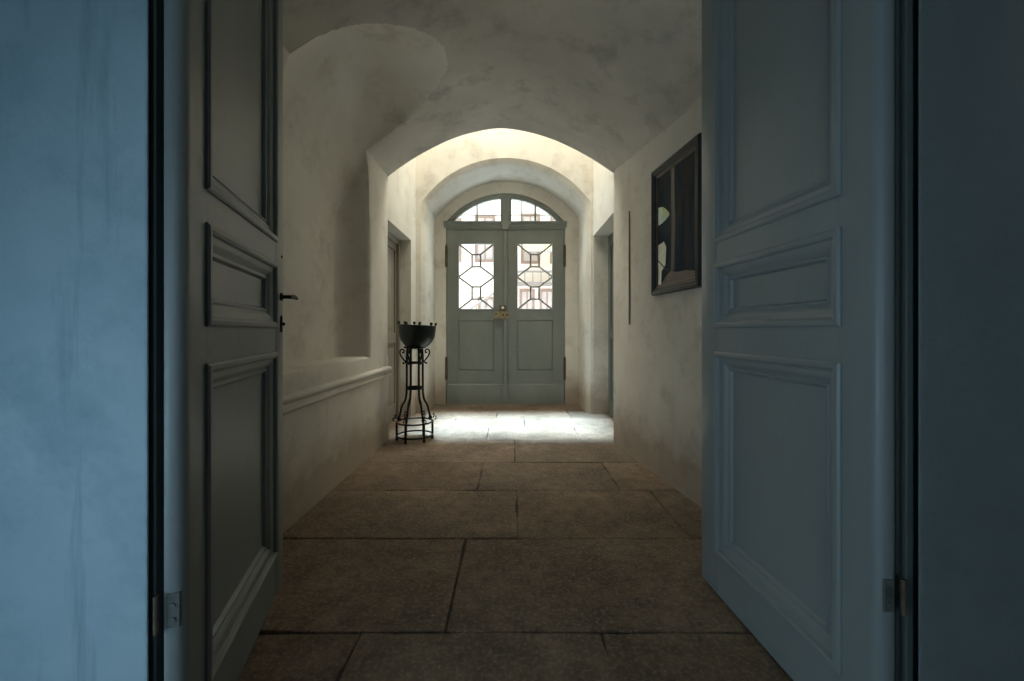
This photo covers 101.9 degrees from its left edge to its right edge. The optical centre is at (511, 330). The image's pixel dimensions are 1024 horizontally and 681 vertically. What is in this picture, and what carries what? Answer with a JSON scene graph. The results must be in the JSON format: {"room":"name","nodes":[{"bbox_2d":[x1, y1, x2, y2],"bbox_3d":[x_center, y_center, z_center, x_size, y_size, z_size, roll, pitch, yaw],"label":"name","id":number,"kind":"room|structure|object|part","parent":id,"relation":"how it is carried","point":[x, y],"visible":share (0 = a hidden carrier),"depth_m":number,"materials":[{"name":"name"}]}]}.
{"room":"entrance hallway","nodes":[
{"label":"entrance hallway","id":0,"kind":"room"},
{"bbox_2d":[283,174,391,532],"bbox_3d":[-1.465,-0.325,2.605,0.510,2.850,3.170,0,0,0],"label":"wall","id":1,"kind":"structure","parent":0,"point":[336,369],"depth_m":3.16,"materials":[{"name":"paint"}]},
{"bbox_2d":[388,157,415,417],"bbox_3d":[-1.517,-1.500,4.870,0.466,5.200,1.360,0,0,0],"label":"wall","id":2,"kind":"structure","parent":0,"point":[402,182],"depth_m":5.28,"materials":[{"name":"paint"}]},
{"bbox_2d":[388,231,399,423],"bbox_3d":[-1.455,-0.025,4.775,0.080,2.250,0.990,0,0,0],"label":"door","id":3,"kind":"structure","parent":2,"relation":"in","point":[393,242],"depth_m":5.14,"materials":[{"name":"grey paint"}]},
{"bbox_3d":[-1.469,-0.490,4.775,0.022,1.028,0.780,0,0,0],"label":"panel","id":4,"kind":"part","parent":3,"relation":"part of","materials":[{"name":"grey paint"}]},
{"bbox_3d":[-1.469,0.525,4.775,0.022,0.758,0.780,0,0,0],"label":"panel","id":5,"kind":"part","parent":3,"relation":"part of","materials":[{"name":"grey paint"}]},
{"bbox_3d":[-1.472,-0.020,4.775,0.045,2.240,0.990,0,0,0],"label":"frame","id":6,"kind":"part","parent":3,"relation":"part of","materials":[{"name":"grey paint"}]},
{"bbox_2d":[283,0,701,233],"bbox_3d":[0.026,-2.496,2.605,3.040,3.308,3.170,0,0,0],"label":"ceiling","id":7,"kind":"structure","parent":0,"point":[370,87],"depth_m":2.94,"materials":[{"name":"paint"}]},
{"bbox_2d":[416,128,592,413],"bbox_3d":[-0.075,-1.500,5.950,3.090,5.200,0.840,0,0,0],"label":"wall","id":8,"kind":"structure","parent":0,"point":[456,172],"depth_m":5.70,"materials":[{"name":"paint"}]},
{"bbox_2d":[445,229,508,403],"bbox_3d":[-0.527,-0.218,6.247,0.964,2.636,0.165,0,0,0],"label":"door","id":9,"kind":"structure","parent":8,"relation":"in","point":[474,361],"depth_m":6.28,"materials":[{"name":"grey paint"}]},
{"bbox_3d":[-0.542,0.218,6.301,0.550,0.761,0.047,0,0,0],"label":"panel","id":10,"kind":"part","parent":9,"relation":"part of","materials":[{"name":"grey paint"}]},
{"bbox_2d":[444,194,566,229],"bbox_3d":[-0.099,-1.800,6.255,1.843,0.557,0.140,0,0,0],"label":"window","id":11,"kind":"structure","parent":8,"relation":"in","point":[505,223],"depth_m":6.25,"materials":[{"name":"grey paint"}]},
{"bbox_2d":[502,229,565,403],"bbox_3d":[0.330,-0.222,6.277,0.967,2.644,0.107,0,0,0],"label":"door","id":12,"kind":"structure","parent":8,"relation":"in","point":[534,359],"depth_m":6.28,"materials":[{"name":"grey paint"}]},
{"bbox_3d":[0.346,0.218,6.301,0.550,0.761,0.047,0,0,0],"label":"panel","id":13,"kind":"part","parent":12,"relation":"part of","materials":[{"name":"grey paint"}]},
{"bbox_2d":[0,0,1023,680],"bbox_3d":[0.000,-0.550,1.036,4.705,3.300,0.150,0,0,-1],"label":"wall","id":14,"kind":"structure","parent":0,"point":[74,74],"depth_m":0.94,"materials":[{"name":"paint"}]},
{"bbox_2d":[153,0,298,680],"bbox_3d":[-0.875,-0.276,1.382,0.111,2.728,0.905,0,0,-15],"label":"door","id":15,"kind":"structure","parent":14,"relation":"in","point":[223,59],"depth_m":1.22,"materials":[{"name":"grey paint"}]},
{"bbox_3d":[-0.779,0.642,0.955,0.026,0.080,0.008,0,0,-16],"label":"hinge plate","id":16,"kind":"part","parent":15,"relation":"part of","materials":[{"name":"paint"}]},
{"bbox_3d":[-0.913,-0.938,1.377,0.009,1.133,0.658,0,0,-16],"label":"panel","id":17,"kind":"part","parent":15,"relation":"part of","materials":[{"name":"grey paint"}]},
{"bbox_3d":[-0.913,-0.146,1.377,0.009,0.256,0.658,0,0,-16],"label":"panel","id":18,"kind":"part","parent":15,"relation":"part of","materials":[{"name":"grey paint"}]},
{"bbox_3d":[-0.913,0.504,1.377,0.009,0.826,0.658,0,0,-16],"label":"panel","id":19,"kind":"part","parent":15,"relation":"part of","materials":[{"name":"grey paint"}]},
{"bbox_3d":[-0.897,-0.938,1.382,0.060,1.145,0.670,0,0,-16],"label":"moulding","id":20,"kind":"part","parent":15,"relation":"part of","materials":[{"name":"grey paint"}]},
{"bbox_3d":[-0.897,-0.146,1.382,0.060,0.268,0.670,0,0,-16],"label":"moulding","id":21,"kind":"part","parent":15,"relation":"part of","materials":[{"name":"grey paint"}]},
{"bbox_3d":[-0.897,0.504,1.382,0.060,0.838,0.670,0,0,-16],"label":"moulding","id":22,"kind":"part","parent":15,"relation":"part of","materials":[{"name":"grey paint"}]},
{"bbox_3d":[-0.990,-0.030,1.784,0.006,0.071,0.024,0,0,-16],"label":"keyhole plate","id":23,"kind":"part","parent":15,"relation":"part of","materials":[{"name":"metal"}]},
{"bbox_3d":[-0.960,-0.147,1.785,0.064,0.034,0.078,0,0,-16],"label":"handle","id":24,"kind":"part","parent":15,"relation":"part of","materials":[{"name":"metal"}]},
{"bbox_2d":[149,0,917,680],"bbox_3d":[0.075,-0.280,1.039,2.251,2.760,0.144,0,0,-1],"label":"door frame","id":25,"kind":"structure","parent":14,"relation":"attached to","point":[906,11],"depth_m":1.01,"materials":[{"name":"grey wood"}]},
{"bbox_2d":[702,0,906,680],"bbox_3d":[0.885,-0.276,1.418,0.068,2.728,0.853,0,0,-4],"label":"door","id":26,"kind":"structure","parent":14,"relation":"in","point":[798,96],"depth_m":1.28,"materials":[{"name":"grey paint"}]},
{"bbox_3d":[0.885,-0.938,1.423,0.060,1.145,0.618,0,0,-4],"label":"moulding","id":27,"kind":"part","parent":26,"relation":"part of","materials":[{"name":"grey paint"}]},
{"bbox_3d":[0.885,-0.146,1.423,0.060,0.268,0.618,0,0,-4],"label":"moulding","id":28,"kind":"part","parent":26,"relation":"part of","materials":[{"name":"grey paint"}]},
{"bbox_3d":[0.885,0.504,1.423,0.060,0.838,0.618,0,0,-4],"label":"moulding","id":29,"kind":"part","parent":26,"relation":"part of","materials":[{"name":"grey paint"}]},
{"bbox_3d":[0.901,-0.938,1.424,0.009,1.133,0.606,0,0,-4],"label":"panel","id":30,"kind":"part","parent":26,"relation":"part of","materials":[{"name":"grey paint"}]},
{"bbox_3d":[0.901,-0.146,1.424,0.009,0.256,0.606,0,0,-4],"label":"panel","id":31,"kind":"part","parent":26,"relation":"part of","materials":[{"name":"grey paint"}]},
{"bbox_3d":[0.901,0.504,1.424,0.009,0.826,0.606,0,0,-4],"label":"panel","id":32,"kind":"part","parent":26,"relation":"part of","materials":[{"name":"grey paint"}]},
{"bbox_3d":[0.915,0.642,1.007,0.026,0.080,0.008,0,0,-4],"label":"hinge plate","id":33,"kind":"part","parent":26,"relation":"part of","materials":[{"name":"paint"}]},
{"bbox_2d":[238,403,792,680],"bbox_3d":[0.000,1.107,1.573,4.816,0.014,9.758,0,0,0],"label":"floor","id":34,"kind":"structure","parent":0,"point":[514,542],"depth_m":1.90,"materials":[{"name":"stone"}]},
{"bbox_2d":[392,321,436,443],"bbox_3d":[-0.987,0.501,4.220,0.441,1.205,0.401,0,0,-13],"label":"iron stand","id":35,"kind":"object","parent":34,"relation":"on","point":[419,336],"visible":1,"depth_m":4.13,"materials":[{"name":"black metal"}]},
{"bbox_3d":[-1.161,1.006,4.180,0.028,0.193,0.028,0,0,9],"label":"foot post","id":36,"kind":"part","parent":35,"relation":"part of","materials":[{"name":"metal"}]},
{"bbox_3d":[-1.040,1.006,4.051,0.028,0.193,0.028,0,0,9],"label":"foot post","id":37,"kind":"part","parent":35,"relation":"part of","materials":[{"name":"metal"}]},
{"bbox_2d":[397,321,436,348],"bbox_3d":[-0.962,0.042,4.225,0.394,0.287,0.403,0,0,0],"label":"bowl","id":38,"kind":"object","parent":35,"relation":"on","point":[419,336],"depth_m":4.08,"materials":[{"name":"metal"}]},
{"bbox_3d":[-0.867,1.006,4.091,0.028,0.193,0.028,0,0,9],"label":"foot post","id":39,"kind":"part","parent":35,"relation":"part of","materials":[{"name":"metal"}]},
{"bbox_3d":[-0.816,1.006,4.260,0.028,0.193,0.028,0,0,-36],"label":"foot post","id":40,"kind":"part","parent":35,"relation":"part of","materials":[{"name":"metal"}]},
{"bbox_2d":[593,160,613,413],"bbox_3d":[1.339,-1.500,4.816,0.522,5.200,1.469,0,0,0],"label":"wall","id":41,"kind":"structure","parent":0,"point":[603,178],"depth_m":5.50,"materials":[{"name":"paint"}]},
{"bbox_2d":[608,232,613,417],"bbox_3d":[1.298,-0.075,4.827,0.045,2.350,1.335,0,0,0],"label":"door","id":42,"kind":"structure","parent":41,"relation":"in","point":[611,237],"depth_m":5.38,"materials":[{"name":"paint"}]},
{"bbox_3d":[1.295,-0.560,4.827,0.020,1.088,1.105,0,0,0],"label":"panel","id":43,"kind":"part","parent":42,"relation":"part of","materials":[{"name":"paint"}]},
{"bbox_3d":[1.295,0.500,4.827,0.020,0.808,1.105,0,0,0],"label":"panel","id":44,"kind":"part","parent":42,"relation":"part of","materials":[{"name":"paint"}]},
{"bbox_2d":[614,97,701,507],"bbox_3d":[1.359,-0.325,2.572,0.454,2.850,3.066,0,0,-5],"label":"wall","id":45,"kind":"structure","parent":0,"point":[658,355],"depth_m":3.22,"materials":[{"name":"paint"}]},
{"bbox_2d":[628,211,629,323],"bbox_3d":[1.038,-0.560,3.671,0.010,1.000,0.018,0,0,-7],"label":"wall strip","id":46,"kind":"object","parent":45,"relation":"attached to","point":[629,211],"visible":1,"depth_m":3.67,"materials":[{"name":"beige paint"}]},
{"bbox_2d":[658,207,668,225],"bbox_3d":[1.112,-0.859,3.044,0.001,0.136,0.164,0,0,-7],"label":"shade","id":47,"kind":"object","parent":45,"relation":"attached to","point":[661,216],"depth_m":3.08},
{"bbox_2d":[651,133,701,295],"bbox_3d":[1.123,-0.747,2.878,0.035,0.950,0.645,0,0,-7],"label":"painting","id":48,"kind":"object","parent":45,"relation":"attached to","point":[676,184],"visible":0.98,"depth_m":2.84,"materials":[{"name":"fabric"}]},
{"label":"outside","id":49,"kind":"structure","parent":0,"visible":0},
{"bbox_3d":[0.000,1.300,18.225,28.000,0.100,23.550,0,0,0],"label":"yard","id":50,"kind":"structure","parent":49,"visible":0},
{"bbox_2d":[468,292,492,308],"bbox_3d":[-0.950,-0.009,11.200,1.940,2.779,0.070,0,0,0],"label":"stair railing","id":51,"kind":"object","parent":50,"relation":"on","point":[490,294],"visible":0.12,"depth_m":11.17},
{"bbox_2d":[456,200,554,308],"bbox_3d":[0.000,-1.950,13.450,14.400,6.400,0.900,0,0,0],"label":"house","id":52,"kind":"structure","parent":50,"relation":"on","point":[474,276],"depth_m":13.50,"materials":[{"name":"beige"}]},
{"bbox_3d":[-0.875,-3.000,13.492,0.550,1.400,0.008,0,0,0],"label":"pane","id":53,"kind":"part","parent":52,"relation":"part of","materials":[{"name":"beige"}]},
{"bbox_3d":[-0.825,-0.650,13.492,0.450,0.800,0.008,0,0,0],"label":"pane","id":54,"kind":"part","parent":52,"relation":"part of","materials":[{"name":"beige"}]},
{"bbox_3d":[0.490,-0.800,13.492,0.380,1.000,0.008,0,0,0],"label":"pane","id":55,"kind":"part","parent":52,"relation":"part of","materials":[{"name":"beige"}]},
{"bbox_3d":[0.600,-3.000,13.492,0.500,1.500,0.008,0,0,0],"label":"pane","id":56,"kind":"part","parent":52,"relation":"part of","materials":[{"name":"beige"}]},
{"bbox_2d":[518,270,551,285],"bbox_3d":[0.900,-1.670,13.160,2.600,0.420,0.580,0,0,0],"label":"balcony railing","id":57,"kind":"object","parent":52,"relation":"attached to","point":[532,283],"visible":0.34,"depth_m":12.89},
{"bbox_2d":[523,244,551,251],"bbox_3d":[1.350,-2.585,12.930,2.000,0.390,0.800,0,0,0],"label":"awning","id":58,"kind":"object","parent":52,"relation":"attached to","point":[529,247],"visible":0.35,"depth_m":12.55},
{"bbox_3d":[1.140,-0.800,13.492,0.380,1.000,0.008,0,0,0],"label":"pane","id":59,"kind":"part","parent":52,"relation":"part of","materials":[{"name":"beige"}]}
]}

